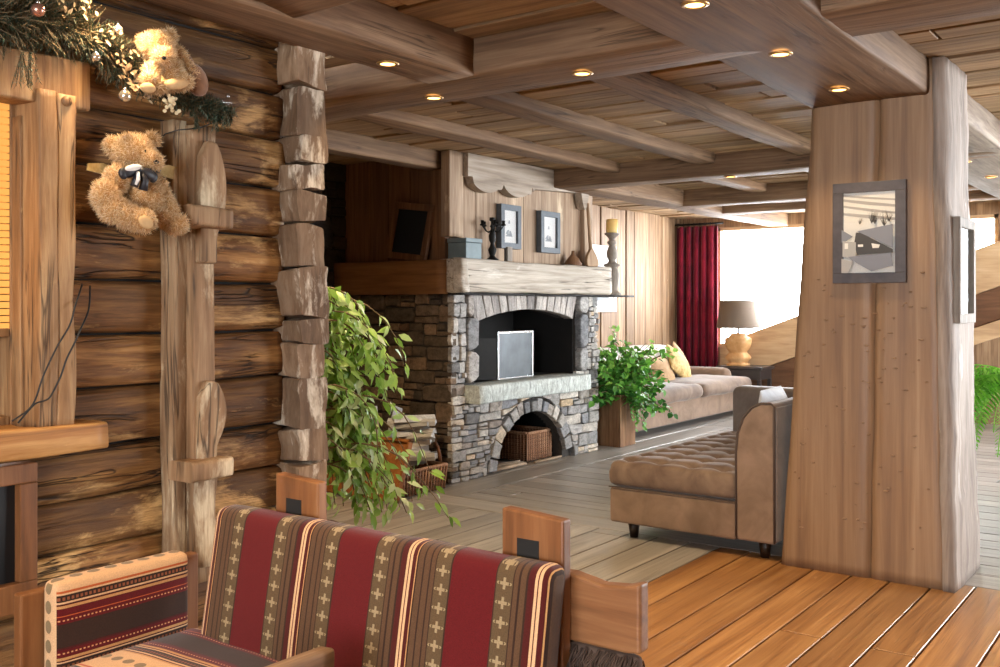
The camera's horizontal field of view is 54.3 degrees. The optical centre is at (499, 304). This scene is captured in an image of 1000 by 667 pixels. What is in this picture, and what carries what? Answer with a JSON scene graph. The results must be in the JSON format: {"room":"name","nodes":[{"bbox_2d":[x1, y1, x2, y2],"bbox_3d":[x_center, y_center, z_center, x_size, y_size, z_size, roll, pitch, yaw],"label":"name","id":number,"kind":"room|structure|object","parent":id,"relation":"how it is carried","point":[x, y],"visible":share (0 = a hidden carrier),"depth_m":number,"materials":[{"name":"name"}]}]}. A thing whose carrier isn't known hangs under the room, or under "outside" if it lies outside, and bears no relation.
{"room":"lodge living room","nodes":[
{"label":"lodge living room","id":0,"kind":"room"},
{"bbox_2d":[0,0,284,666],"bbox_3d":[-2.525,0.105,1.566,0.215,2.590,5.500,0,0,36],"label":"wall","id":1,"kind":"structure","parent":0,"point":[96,508],"depth_m":3.26,"materials":[{"name":"brown wood"}]},
{"bbox_2d":[0,104,14,425],"bbox_3d":[-1.794,-0.125,2.525,0.100,1.050,1.150,0,0,36],"label":"window","id":2,"kind":"structure","parent":1,"relation":"in","point":[5,342],"depth_m":2.90,"materials":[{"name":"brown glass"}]},
{"bbox_2d":[0,103,8,336],"bbox_3d":[-1.764,-0.253,2.506,0.032,0.695,0.996,0,0,36],"label":"window blind","id":3,"kind":"object","parent":2,"relation":"attached to","point":[4,113],"visible":1,"depth_m":2.89,"materials":[{"name":"orange"}]},
{"bbox_2d":[12,115,23,426],"bbox_3d":[-1.431,-0.100,2.927,0.095,0.920,0.067,0,0,36],"label":"trim","id":4,"kind":"structure","parent":1,"relation":"attached to","point":[17,121],"depth_m":2.89,"materials":[{"name":"brown wood"}]},
{"bbox_2d":[0,460,36,617],"bbox_3d":[-1.588,0.682,2.641,0.055,0.435,0.662,0,0,36],"label":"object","id":5,"kind":"object","parent":1,"relation":"attached to","point":[18,484],"visible":0.87,"depth_m":2.85,"materials":[{"name":"brown wood"}]},
{"bbox_2d":[0,46,89,112],"bbox_3d":[-1.714,-0.668,2.472,0.165,0.155,1.360,0,0,36],"label":"trim","id":6,"kind":"structure","parent":1,"relation":"attached to","point":[60,75],"depth_m":2.86,"materials":[{"name":"brown wood"}]},
{"bbox_2d":[15,88,75,426],"bbox_3d":[-1.359,-0.135,2.916,0.168,0.990,0.121,0,0,36],"label":"trim","id":7,"kind":"structure","parent":1,"relation":"attached to","point":[49,122],"depth_m":2.86,"materials":[{"name":"brown wood"}]},
{"bbox_2d":[11,283,82,421],"bbox_3d":[-1.302,0.131,2.855,0.054,0.394,0.268,0,0,20],"label":"cable","id":8,"kind":"object","parent":1,"relation":"attached to","point":[69,325],"visible":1,"depth_m":2.83,"materials":[{"name":"black metal"}]},
{"bbox_2d":[17,286,90,423],"bbox_3d":[-1.290,0.138,2.873,0.054,0.395,0.278,0,0,20],"label":"cable","id":9,"kind":"object","parent":1,"relation":"attached to","point":[87,313],"visible":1,"depth_m":2.87,"materials":[{"name":"black metal"}]},
{"bbox_2d":[0,419,108,462],"bbox_3d":[-1.699,0.394,2.449,0.217,0.096,1.440,0,0,36],"label":"trim","id":10,"kind":"structure","parent":1,"relation":"attached to","point":[16,443],"depth_m":2.83,"materials":[{"name":"brown wood"}]},
{"bbox_2d":[0,0,238,133],"bbox_3d":[-1.245,-0.772,2.938,0.232,0.412,1.150,0,0,36],"label":"garland","id":11,"kind":"object","parent":1,"relation":"attached to","point":[73,20],"visible":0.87,"depth_m":2.92,"materials":[{"name":"green plant"}]},
{"bbox_2d":[30,0,45,16],"bbox_3d":[-1.280,-0.824,2.702,0.038,0.050,0.038,0,0,36],"label":"bauble","id":12,"kind":"object","parent":11,"relation":"hanging from","point":[37,9],"visible":1,"depth_m":2.69,"materials":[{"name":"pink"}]},
{"bbox_2d":[57,0,75,19],"bbox_3d":[-1.261,-0.859,2.823,0.065,0.055,0.042,0,0,36],"label":"dried flower","id":13,"kind":"object","parent":11,"relation":"on","point":[65,7],"depth_m":2.83,"materials":[{"name":"beige plant"}]},
{"bbox_2d":[74,0,97,19],"bbox_3d":[-1.228,-0.873,2.876,0.053,0.068,0.064,0,0,36],"label":"dried flower","id":14,"kind":"object","parent":11,"relation":"on","point":[85,16],"depth_m":2.89,"materials":[{"name":"beige plant"}]},
{"bbox_2d":[93,25,122,46],"bbox_3d":[-1.179,-0.806,2.936,0.063,0.067,0.061,0,0,25],"label":"dried flower","id":15,"kind":"object","parent":11,"relation":"on","point":[110,32],"depth_m":2.95,"materials":[{"name":"beige plant"}]},
{"bbox_2d":[118,86,131,101],"bbox_3d":[-1.143,-0.643,2.973,0.038,0.050,0.038,0,0,36],"label":"bauble","id":16,"kind":"object","parent":11,"relation":"hanging from","point":[124,95],"visible":1,"depth_m":2.96,"materials":[{"name":"silver metal"}]},
{"bbox_2d":[111,44,139,66],"bbox_3d":[-1.145,-0.759,2.980,0.081,0.078,0.058,0,0,-37],"label":"dried flower","id":17,"kind":"object","parent":11,"relation":"on","point":[131,62],"depth_m":3.01,"materials":[{"name":"beige plant"}]},
{"bbox_2d":[118,63,146,87],"bbox_3d":[-1.127,-0.704,2.998,0.064,0.077,0.082,0,0,36],"label":"dried flower","id":18,"kind":"object","parent":11,"relation":"on","point":[128,67],"depth_m":3.01,"materials":[{"name":"beige plant"}]},
{"bbox_2d":[129,83,152,103],"bbox_3d":[-1.111,-0.666,3.022,0.074,0.081,0.068,0,0,36],"label":"dried flower","id":19,"kind":"object","parent":11,"relation":"on","point":[132,86],"depth_m":3.02,"materials":[{"name":"beige plant"}]},
{"bbox_2d":[134,23,207,98],"bbox_3d":[-1.041,-0.773,3.101,0.168,0.261,0.288,0,0,36],"label":"teddy bear","id":20,"kind":"object","parent":11,"relation":"on","point":[175,70],"visible":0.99,"depth_m":3.04},
{"bbox_2d":[160,119,233,582],"bbox_3d":[-1.023,0.160,3.292,0.202,1.560,0.186,0,0,36],"label":"post","id":21,"kind":"object","parent":1,"relation":"attached to","point":[193,410],"visible":0.92,"depth_m":3.27,"materials":[{"name":"brown wood"}]},
{"bbox_2d":[85,128,190,237],"bbox_3d":[-1.098,-0.390,3.068,0.238,0.369,0.428,0,0,36],"label":"teddy bear","id":22,"kind":"object","parent":21,"relation":"hanging from","point":[132,194],"visible":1,"depth_m":3.00},
{"bbox_2d":[271,42,329,519],"bbox_3d":[-1.879,0.141,4.571,2.923,2.342,0.189,0,0,36],"label":"log wall end","id":23,"kind":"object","parent":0,"point":[302,292],"depth_m":3.70,"materials":[{"name":"brown wood"}]},
{"bbox_2d":[284,162,346,342],"bbox_3d":[-1.566,0.087,7.373,0.095,2.449,4.760,0,0,36],"label":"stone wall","id":24,"kind":"structure","parent":0,"point":[334,226],"depth_m":7.70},
{"bbox_2d":[592,205,679,347],"bbox_3d":[-0.382,0.105,9.177,0.130,2.590,9.150,0,0,36],"label":"wall","id":25,"kind":"structure","parent":0,"point":[646,245],"depth_m":11.98,"materials":[{"name":"brown wood"}]},
{"bbox_2d":[592,244,616,311],"bbox_3d":[1.120,-0.300,11.083,0.030,0.760,0.780,0,0,36],"label":"wall picture","id":26,"kind":"object","parent":25,"relation":"attached to","point":[605,304],"visible":0.29,"depth_m":11.16,"materials":[{"name":"white"}]},
{"bbox_2d":[594,251,612,305],"bbox_3d":[1.117,-0.300,11.085,0.014,0.620,0.640,0,0,36],"label":"print","id":27,"kind":"object","parent":26,"relation":"attached to","point":[601,255],"depth_m":11.17,"materials":[{"name":"white paper"}]},
{"bbox_2d":[675,222,722,366],"bbox_3d":[2.552,0.106,12.537,0.670,2.329,0.130,0,0,36],"label":"curtain","id":28,"kind":"object","parent":25,"relation":"hanging from","point":[697,247],"visible":0.75,"depth_m":12.51,"materials":[{"name":"fabric"}]},
{"bbox_2d":[324,0,999,219],"bbox_3d":[1.498,-1.186,4.326,8.900,0.128,14.950,0,0,36],"label":"ceiling","id":29,"kind":"structure","parent":0,"point":[973,44],"depth_m":5.42,"materials":[{"name":"brown wood"}]},
{"bbox_2d":[254,0,356,17],"bbox_3d":[1.396,-1.061,1.532,5.520,0.192,0.427,0,0,36],"label":"ceiling beam","id":30,"kind":"structure","parent":29,"relation":"attached to","point":[292,8],"depth_m":3.20,"materials":[{"name":"brown wood"}]},
{"bbox_2d":[140,0,473,83],"bbox_3d":[-2.058,-1.055,1.683,0.282,0.181,6.240,0,0,36],"label":"ceiling beam","id":31,"kind":"structure","parent":29,"relation":"attached to","point":[364,32],"depth_m":3.63,"materials":[{"name":"brown wood"}]},
{"bbox_2d":[376,60,398,66],"bbox_3d":[-0.448,-0.961,3.887,0.092,0.008,0.092,0,0,36],"label":"recessed light","id":32,"kind":"object","parent":31,"relation":"attached to","point":[384,63],"visible":1,"depth_m":3.88,"materials":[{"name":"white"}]},
{"bbox_2d":[326,129,440,170],"bbox_3d":[-1.054,-1.069,6.446,0.170,0.149,1.950,0,0,36],"label":"ceiling beam","id":33,"kind":"structure","parent":29,"relation":"attached to","point":[354,145],"depth_m":6.67,"materials":[{"name":"brown wood"}]},
{"bbox_2d":[352,110,619,172],"bbox_3d":[-0.045,-1.098,6.500,0.172,0.098,3.230,0,0,36],"label":"ceiling beam","id":34,"kind":"structure","parent":29,"relation":"attached to","point":[395,119],"depth_m":6.33,"materials":[{"name":"brown wood"}]},
{"bbox_2d":[459,92,715,164],"bbox_3d":[0.599,-1.098,6.027,0.172,0.096,3.230,0,0,36],"label":"ceiling beam","id":35,"kind":"structure","parent":29,"relation":"attached to","point":[510,103],"depth_m":5.84,"materials":[{"name":"brown wood"}]},
{"bbox_2d":[324,0,999,121],"bbox_3d":[0.977,-1.056,3.548,8.580,0.182,0.394,0,0,36],"label":"ceiling beam","id":36,"kind":"structure","parent":29,"relation":"attached to","point":[609,43],"depth_m":3.92,"materials":[{"name":"brown wood"}]},
{"bbox_2d":[424,95,443,100],"bbox_3d":[-0.307,-0.961,4.528,0.092,0.008,0.092,0,0,36],"label":"recessed light","id":37,"kind":"object","parent":36,"relation":"attached to","point":[429,97],"visible":1,"depth_m":4.51,"materials":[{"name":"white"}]},
{"bbox_2d":[571,70,592,76],"bbox_3d":[0.342,-0.961,4.052,0.092,0.008,0.092,0,0,36],"label":"recessed light","id":38,"kind":"object","parent":36,"relation":"attached to","point":[581,73],"visible":1,"depth_m":4.05,"materials":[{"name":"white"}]},
{"bbox_2d":[572,184,788,226],"bbox_3d":[2.054,-1.055,10.156,0.274,0.182,4.690,0,0,36],"label":"ceiling beam","id":39,"kind":"structure","parent":29,"relation":"attached to","point":[655,195],"depth_m":9.41,"materials":[{"name":"brown wood"}]},
{"bbox_2d":[590,71,810,155],"bbox_3d":[1.229,-1.097,5.566,0.170,0.096,3.230,0,0,36],"label":"ceiling beam","id":40,"kind":"structure","parent":29,"relation":"attached to","point":[644,86],"depth_m":5.36,"materials":[{"name":"brown wood"}]},
{"bbox_2d":[699,177,766,192],"bbox_3d":[1.913,-1.098,8.443,0.170,0.093,1.780,0,0,36],"label":"ceiling beam","id":41,"kind":"structure","parent":29,"relation":"attached to","point":[740,183],"depth_m":8.69,"materials":[{"name":"brown wood"}]},
{"bbox_2d":[593,0,929,108],"bbox_3d":[-0.534,-1.054,1.520,0.554,0.185,7.780,0,0,36],"label":"ceiling beam","id":42,"kind":"structure","parent":29,"relation":"attached to","point":[879,66],"depth_m":3.69,"materials":[{"name":"brown wood"}]},
{"bbox_2d":[680,0,709,9],"bbox_3d":[0.621,-0.955,3.104,0.092,0.008,0.092,0,0,36],"label":"recessed light","id":43,"kind":"object","parent":42,"relation":"attached to","point":[690,4],"visible":1,"depth_m":3.10,"materials":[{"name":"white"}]},
{"bbox_2d":[768,50,792,57],"bbox_3d":[1.070,-0.955,3.717,0.092,0.008,0.092,0,0,36],"label":"recessed light","id":44,"kind":"object","parent":42,"relation":"attached to","point":[776,54],"visible":1,"depth_m":3.71,"materials":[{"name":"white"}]},
{"bbox_2d":[828,87,849,91],"bbox_3d":[1.505,-0.955,4.327,0.092,0.008,0.092,0,0,36],"label":"recessed light","id":45,"kind":"object","parent":42,"relation":"attached to","point":[835,89],"visible":1,"depth_m":4.32,"materials":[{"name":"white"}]},
{"bbox_2d":[552,148,998,190],"bbox_3d":[3.491,-1.056,6.046,7.480,0.181,0.293,0,0,36],"label":"ceiling beam","id":46,"kind":"structure","parent":29,"relation":"attached to","point":[768,161],"depth_m":7.43,"materials":[{"name":"brown wood"}]},
{"bbox_2d":[681,181,979,208],"bbox_3d":[4.745,-1.056,7.588,7.280,0.179,0.262,0,0,36],"label":"ceiling beam","id":47,"kind":"structure","parent":29,"relation":"attached to","point":[796,191],"depth_m":9.25,"materials":[{"name":"brown wood"}]},
{"bbox_2d":[722,190,999,215],"bbox_3d":[5.301,-1.055,8.346,7.280,0.180,0.246,0,0,36],"label":"ceiling beam","id":48,"kind":"structure","parent":29,"relation":"attached to","point":[974,195],"depth_m":10.03,"materials":[{"name":"brown wood"}]},
{"bbox_2d":[967,94,999,198],"bbox_3d":[3.977,-1.054,7.674,0.554,0.183,6.420,0,0,36],"label":"ceiling beam","id":49,"kind":"structure","parent":29,"relation":"attached to","point":[984,127],"depth_m":5.99,"materials":[{"name":"grey wood"}]},
{"bbox_2d":[326,411,999,666],"bbox_3d":[1.498,1.360,4.326,8.900,0.120,14.950,0,0,36],"label":"floor","id":50,"kind":"structure","parent":0,"point":[713,601],"depth_m":4.62,"materials":[{"name":"brown wood"}]},
{"bbox_2d":[14,472,647,666],"bbox_3d":[-0.540,0.884,2.208,1.498,0.832,0.882,0,0,36],"label":"sofa","id":51,"kind":"object","parent":50,"relation":"on","point":[290,585],"visible":1,"depth_m":2.43,"materials":[{"name":"red fabric"}]},
{"bbox_2d":[44,550,187,666],"bbox_3d":[-1.037,0.869,2.661,0.082,0.323,0.405,0,0,36],"label":"cushion","id":52,"kind":"object","parent":51,"relation":"on","point":[101,611],"depth_m":2.61,"materials":[{"name":"fabric"}]},
{"bbox_2d":[69,628,278,666],"bbox_3d":[-0.719,0.957,2.373,0.765,0.117,0.507,0,0,36],"label":"seat cushion","id":53,"kind":"object","parent":51,"relation":"on","point":[138,647],"depth_m":2.55,"materials":[{"name":"fabric"}]},
{"bbox_2d":[201,504,564,666],"bbox_3d":[-0.347,0.782,2.415,1.135,0.439,0.147,0,0,36],"label":"cushion","id":54,"kind":"object","parent":51,"relation":"on","point":[288,581],"depth_m":2.35,"materials":[{"name":"fabric"}]},
{"bbox_2d":[566,640,644,666],"bbox_3d":[0.215,0.991,2.175,0.256,0.466,0.133,0,0,36],"label":"sheepskin","id":55,"kind":"object","parent":51,"relation":"hanging from","point":[581,654],"visible":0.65,"depth_m":2.14,"materials":[{"name":"fur"}]},
{"bbox_2d":[326,437,412,502],"bbox_3d":[-0.918,1.095,6.628,0.720,0.406,0.178,0,0,36],"label":"plant pot","id":56,"kind":"object","parent":50,"relation":"on","point":[406,443],"visible":0.3,"depth_m":6.51,"materials":[{"name":"brown wicker"}]},
{"bbox_2d":[318,286,460,529],"bbox_3d":[-0.621,0.587,4.618,0.802,1.426,0.905,0,0,14],"label":"hanging plant","id":57,"kind":"object","parent":50,"relation":"on","point":[349,442],"visible":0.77,"depth_m":4.65,"materials":[{"name":"green plant"}]},
{"bbox_2d":[401,461,447,497],"bbox_3d":[-0.774,1.205,6.892,0.656,0.179,0.509,0,0,36],"label":"basket","id":58,"kind":"object","parent":50,"relation":"on","point":[423,473],"visible":0.27,"depth_m":6.74,"materials":[{"name":"wicker"}]},
{"bbox_2d":[408,461,425,466],"bbox_3d":[-0.650,1.114,6.850,0.286,0.096,0.055,0,0,-17],"label":"log","id":59,"kind":"object","parent":58,"relation":"in","point":[413,463],"visible":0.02,"depth_m":6.87,"materials":[{"name":"brown wood"}]},
{"bbox_2d":[409,453,436,460],"bbox_3d":[-0.595,1.063,6.837,0.303,0.070,0.054,0,0,12],"label":"log","id":60,"kind":"object","parent":59,"relation":"on","point":[429,456],"visible":0.54,"depth_m":6.80,"materials":[{"name":"brown wood"}]},
{"bbox_3d":[-0.629,1.032,6.866,0.219,0.088,0.244,0,0,36],"label":"log","id":61,"kind":"object","parent":58,"relation":"in","visible":0},
{"bbox_2d":[411,445,428,450],"bbox_3d":[-0.641,1.011,6.863,0.279,0.076,0.054,0,0,-21],"label":"log","id":62,"kind":"object","parent":61,"relation":"on","point":[426,447],"visible":0.31,"depth_m":6.87,"materials":[{"name":"brown wood"}]},
{"bbox_2d":[413,439,431,446],"bbox_3d":[-0.633,0.983,6.889,0.318,0.114,0.056,0,0,13],"label":"log","id":63,"kind":"object","parent":62,"relation":"on","point":[423,442],"visible":0.26,"depth_m":6.84,"materials":[{"name":"brown wood"}]},
{"bbox_2d":[397,433,434,438],"bbox_3d":[-0.601,0.930,6.842,0.302,0.077,0.060,0,0,25],"label":"log","id":64,"kind":"object","parent":63,"relation":"on","point":[426,435],"visible":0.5,"depth_m":6.81,"materials":[{"name":"brown wood"}]},
{"bbox_2d":[402,427,435,432],"bbox_3d":[-0.602,0.873,6.884,0.300,0.056,0.063,0,0,19],"label":"log","id":65,"kind":"object","parent":64,"relation":"on","point":[424,429],"visible":0.56,"depth_m":6.84,"materials":[{"name":"brown wood"}]},
{"bbox_2d":[334,150,633,483],"bbox_3d":[-0.028,0.089,8.374,1.362,2.428,2.651,0,0,36],"label":"fireplace","id":66,"kind":"object","parent":50,"relation":"on","point":[444,305],"visible":0.8,"depth_m":7.50,"materials":[{"name":"stone"}]},
{"bbox_2d":[385,202,435,260],"bbox_3d":[-0.673,-0.549,7.324,0.448,0.474,0.086,0,0,37],"label":"picture frame","id":67,"kind":"object","parent":66,"relation":"on","point":[411,226],"visible":0.96,"depth_m":7.31,"materials":[{"name":"brown wood"}]},
{"bbox_2d":[447,238,481,258],"bbox_3d":[-0.259,-0.411,7.181,0.180,0.154,0.195,0,0,36],"label":"wooden box","id":68,"kind":"object","parent":66,"relation":"on","point":[457,247],"visible":0.88,"depth_m":7.11,"materials":[{"name":"grey wood"}]},
{"bbox_2d":[480,217,505,259],"bbox_3d":[-0.061,-0.499,7.401,0.196,0.331,0.201,0,0,36],"label":"candelabra","id":69,"kind":"object","parent":66,"relation":"on","point":[492,249],"visible":0.96,"depth_m":7.38,"materials":[{"name":"metal"}]},
{"bbox_2d":[474,330,533,379],"bbox_3d":[0.026,0.402,7.857,0.120,0.384,0.697,0,0,36],"label":"fire screen","id":70,"kind":"object","parent":66,"relation":"on","point":[509,355],"visible":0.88,"depth_m":7.81,"materials":[{"name":"metal"}]},
{"bbox_2d":[496,203,520,249],"bbox_3d":[0.072,-0.615,7.679,0.050,0.345,0.270,0,0,36],"label":"framed print","id":71,"kind":"object","parent":66,"relation":"attached to","point":[510,234],"visible":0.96,"depth_m":7.67,"materials":[{"name":"grey wood"}]},
{"bbox_2d":[504,247,512,261],"bbox_3d":[0.064,-0.390,7.474,0.032,0.111,0.070,0,0,36],"label":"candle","id":72,"kind":"object","parent":66,"relation":"on","point":[508,251],"visible":0.95,"depth_m":7.45,"materials":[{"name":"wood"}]},
{"bbox_2d":[428,292,633,296],"bbox_3d":[0.360,-0.081,8.118,0.304,0.023,2.600,0,0,36],"label":"shelf","id":73,"kind":"object","parent":66,"relation":"attached to","point":[447,294],"depth_m":7.58,"materials":[{"name":"wood"}]},
{"bbox_2d":[536,210,559,253],"bbox_3d":[0.406,-0.605,8.135,0.050,0.345,0.290,0,0,36],"label":"framed print","id":74,"kind":"object","parent":66,"relation":"attached to","point":[547,222],"visible":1,"depth_m":8.11,"materials":[{"name":"grey wood"}]},
{"bbox_2d":[564,251,581,265],"bbox_3d":[0.626,-0.400,8.345,0.148,0.131,0.150,0,0,36],"label":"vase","id":75,"kind":"object","parent":66,"relation":"on","point":[572,259],"visible":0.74,"depth_m":8.30,"materials":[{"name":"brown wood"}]},
{"bbox_2d":[585,203,598,266],"bbox_3d":[0.785,-0.613,8.527,0.075,0.560,0.199,0,0,36],"label":"vase","id":76,"kind":"object","parent":66,"relation":"on","point":[591,260],"visible":0.92,"depth_m":8.52,"materials":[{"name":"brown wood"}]},
{"bbox_2d":[604,232,621,294],"bbox_3d":[1.014,-0.372,8.823,0.176,0.562,0.176,0,0,36],"label":"candlestick","id":77,"kind":"object","parent":66,"relation":"on","point":[612,253],"visible":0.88,"depth_m":8.78,"materials":[{"name":"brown wood"}]},
{"bbox_2d":[606,219,617,232],"bbox_3d":[1.014,-0.723,8.823,0.108,0.137,0.108,0,0,36],"label":"pillar candle","id":78,"kind":"object","parent":77,"relation":"on","point":[611,224],"visible":0.97,"depth_m":8.78,"materials":[{"name":"yellow wax"}]},
{"bbox_2d":[493,462,526,472],"bbox_3d":[0.076,1.281,7.718,0.033,0.026,0.465,0,0,36],"label":"stick","id":79,"kind":"object","parent":50,"relation":"on","point":[522,463],"visible":0.88,"depth_m":7.71,"materials":[{"name":"brown wood"}]},
{"bbox_2d":[499,424,551,461],"bbox_3d":[0.166,1.173,8.310,0.434,0.244,0.393,0,0,36],"label":"basket","id":80,"kind":"object","parent":50,"relation":"on","point":[534,444],"visible":0.8,"depth_m":8.14,"materials":[{"name":"wicker"}]},
{"bbox_2d":[597,395,634,447],"bbox_3d":[1.048,1.062,9.099,0.330,0.475,0.285,0,0,36],"label":"planter box","id":81,"kind":"object","parent":50,"relation":"on","point":[616,428],"visible":0.57,"depth_m":8.96,"materials":[{"name":"brown wood"}]},
{"bbox_2d":[589,325,677,431],"bbox_3d":[1.042,0.678,9.063,1.138,1.001,1.247,0,0,-8],"label":"ivy plant","id":82,"kind":"object","parent":81,"relation":"in","point":[621,376],"visible":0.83,"depth_m":8.88,"materials":[{"name":"green plant"}]},
{"bbox_2d":[600,344,751,431],"bbox_3d":[1.736,0.876,10.861,1.156,0.848,2.890,0,0,36],"label":"sofa","id":83,"kind":"object","parent":50,"relation":"on","point":[708,391],"visible":0.4,"depth_m":10.69,"materials":[{"name":"beige fabric"}]},
{"bbox_2d":[600,344,677,376],"bbox_3d":[1.426,0.669,10.883,0.296,0.434,2.360,0,0,36],"label":"cushion","id":84,"kind":"object","parent":83,"relation":"on","point":[658,346],"depth_m":11.04,"materials":[{"name":"fabric"}]},
{"bbox_2d":[649,357,675,381],"bbox_3d":[1.809,0.735,10.974,0.199,0.290,0.402,0,0,43],"label":"throw pillow","id":85,"kind":"object","parent":83,"relation":"on","point":[668,373],"visible":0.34,"depth_m":10.92,"materials":[{"name":"beige fabric"}]},
{"bbox_2d":[636,382,702,409],"bbox_3d":[1.483,0.921,10.190,0.767,0.198,1.510,0,0,36],"label":"seat cushion","id":86,"kind":"object","parent":83,"relation":"on","point":[677,394],"depth_m":10.17,"materials":[{"name":"brown fabric"}]},
{"bbox_2d":[666,344,690,376],"bbox_3d":[2.062,0.680,11.235,0.228,0.466,0.527,0,0,44],"label":"throw pillow","id":87,"kind":"object","parent":83,"relation":"on","point":[679,364],"visible":0.68,"depth_m":11.12,"materials":[{"name":"yellow fabric"}]},
{"bbox_2d":[670,374,751,397],"bbox_3d":[2.338,0.922,11.355,0.771,0.198,1.380,0,0,36],"label":"seat cushion","id":88,"kind":"object","parent":83,"relation":"on","point":[713,385],"depth_m":11.04,"materials":[{"name":"brown fabric"}]},
{"bbox_2d":[609,385,792,557],"bbox_3d":[1.540,0.896,5.917,0.974,0.809,1.876,0,0,36],"label":"chaise longue","id":89,"kind":"object","parent":50,"relation":"on","point":[731,484],"visible":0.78,"depth_m":5.12,"materials":[{"name":"beige fabric"}]},
{"bbox_2d":[759,386,787,402],"bbox_3d":[1.636,0.670,5.769,0.169,0.353,0.422,0,0,30],"label":"cushion","id":90,"kind":"object","parent":89,"relation":"on","point":[776,393],"visible":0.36,"depth_m":5.68,"materials":[{"name":"white fabric"}]},
{"bbox_2d":[716,365,774,385],"bbox_3d":[3.015,1.022,11.984,0.590,0.555,0.425,0,0,36],"label":"side table","id":91,"kind":"object","parent":50,"relation":"on","point":[759,373],"visible":0.48,"depth_m":11.81,"materials":[{"name":"brown wood"}]},
{"bbox_2d":[716,300,759,365],"bbox_3d":[2.934,0.344,12.009,0.530,0.800,0.530,0,0,36],"label":"table lamp","id":92,"kind":"object","parent":91,"relation":"on","point":[733,314],"visible":1,"depth_m":11.86,"materials":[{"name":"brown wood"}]},
{"bbox_3d":[3.343,1.028,6.043,0.336,0.546,0.330,0,0,36],"label":"plant stand","id":93,"kind":"object","parent":50,"relation":"on","visible":0},
{"bbox_2d":[974,364,999,456],"bbox_3d":[3.357,0.693,6.022,1.403,0.726,1.499,0,0,-23],"label":"fern","id":94,"kind":"object","parent":93,"relation":"on","point":[988,379],"visible":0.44,"depth_m":5.91,"materials":[{"name":"green plant"}]},
{"bbox_2d":[680,201,999,424],"bbox_3d":[5.895,0.105,10.322,8.900,2.590,0.120,0,0,36],"label":"wall","id":95,"kind":"structure","parent":0,"point":[988,352],"depth_m":10.70,"materials":[{"name":"brown wood"}]},
{"bbox_2d":[718,214,997,346],"bbox_3d":[4.137,-0.221,11.611,3.260,1.537,0.080,0,0,36],"label":"window","id":96,"kind":"structure","parent":95,"relation":"in","point":[991,216],"depth_m":12.46,"materials":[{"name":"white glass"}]},
{"bbox_2d":[720,241,999,365],"bbox_3d":[4.184,0.117,11.439,3.380,1.738,0.098,0,0,36],"label":"trim","id":97,"kind":"structure","parent":95,"relation":"attached to","point":[776,343],"depth_m":11.89,"materials":[{"name":"brown wood"}]},
{"bbox_2d":[751,287,999,386],"bbox_3d":[4.199,0.508,11.459,3.380,1.541,0.048,0,0,36],"label":"trim","id":98,"kind":"structure","parent":95,"relation":"attached to","point":[988,302],"depth_m":10.67,"materials":[{"name":"brown wood"}]},
{"bbox_2d":[974,320,999,344],"bbox_3d":[4.190,0.689,11.447,3.380,1.183,0.078,0,0,36],"label":"trim","id":99,"kind":"structure","parent":95,"relation":"attached to","point":[989,331],"depth_m":10.59,"materials":[{"name":"brown wood"}]},
{"bbox_2d":[781,56,979,592],"bbox_3d":[1.911,0.085,4.876,0.825,2.430,0.615,0,0,36],"label":"pillar","id":100,"kind":"structure","parent":0,"point":[882,474],"depth_m":4.61,"materials":[{"name":"brown wood"}]},
{"bbox_2d":[833,179,906,282],"bbox_3d":[1.740,-0.343,4.602,0.335,0.478,0.048,0,0,36],"label":"framed photograph","id":101,"kind":"object","parent":100,"relation":"attached to","point":[870,218],"visible":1,"depth_m":4.59,"materials":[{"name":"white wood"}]},
{"bbox_2d":[844,190,894,272],"bbox_3d":[1.749,-0.343,4.614,0.239,0.382,0.010,0,0,36],"label":"print","id":102,"kind":"object","parent":101,"relation":"attached to","point":[869,205],"depth_m":4.61,"materials":[{"name":"white paper"}]},
{"bbox_2d":[953,216,975,323],"bbox_3d":[2.191,-0.160,4.594,0.030,0.490,0.360,0,0,36],"label":"framed photograph","id":103,"kind":"object","parent":100,"relation":"attached to","point":[964,229],"visible":1,"depth_m":4.57,"materials":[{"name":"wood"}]},
{"bbox_2d":[962,228,970,313],"bbox_3d":[2.186,-0.160,4.597,0.010,0.400,0.270,0,0,36],"label":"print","id":104,"kind":"object","parent":103,"relation":"attached to","point":[966,232],"depth_m":4.62,"materials":[{"name":"white"}]},
{"bbox_3d":[-0.626,0.958,6.865,0.286,0.090,0.238,0,0,36],"label":"log","id":105,"kind":"object","parent":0,"visible":0},
{"bbox_2d":[397,428,436,436],"bbox_3d":[-0.598,0.899,6.874,0.298,0.060,0.063,0,0,-11],"label":"log","id":106,"kind":"object","parent":105,"relation":"on","point":[399,433],"visible":0.41,"depth_m":6.84,"materials":[{"name":"brown wood"}]},
{"bbox_2d":[389,422,428,429],"bbox_3d":[-0.637,0.851,6.836,0.277,0.069,0.061,0,0,9],"label":"log","id":107,"kind":"object","parent":106,"relation":"on","point":[418,424],"visible":0.86,"depth_m":6.82,"materials":[{"name":"brown wood"}]},
{"bbox_2d":[387,418,436,425],"bbox_3d":[-0.621,0.824,6.883,0.350,0.052,0.059,0,0,10],"label":"log","id":108,"kind":"object","parent":107,"relation":"on","point":[432,422],"visible":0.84,"depth_m":6.85,"materials":[{"name":"brown wood"}]},
{"bbox_2d":[392,414,435,422],"bbox_3d":[-0.606,0.798,6.867,0.305,0.051,0.060,0,0,-20],"label":"log","id":109,"kind":"object","parent":108,"relation":"on","point":[430,416],"visible":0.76,"depth_m":6.85,"materials":[{"name":"brown wood"}]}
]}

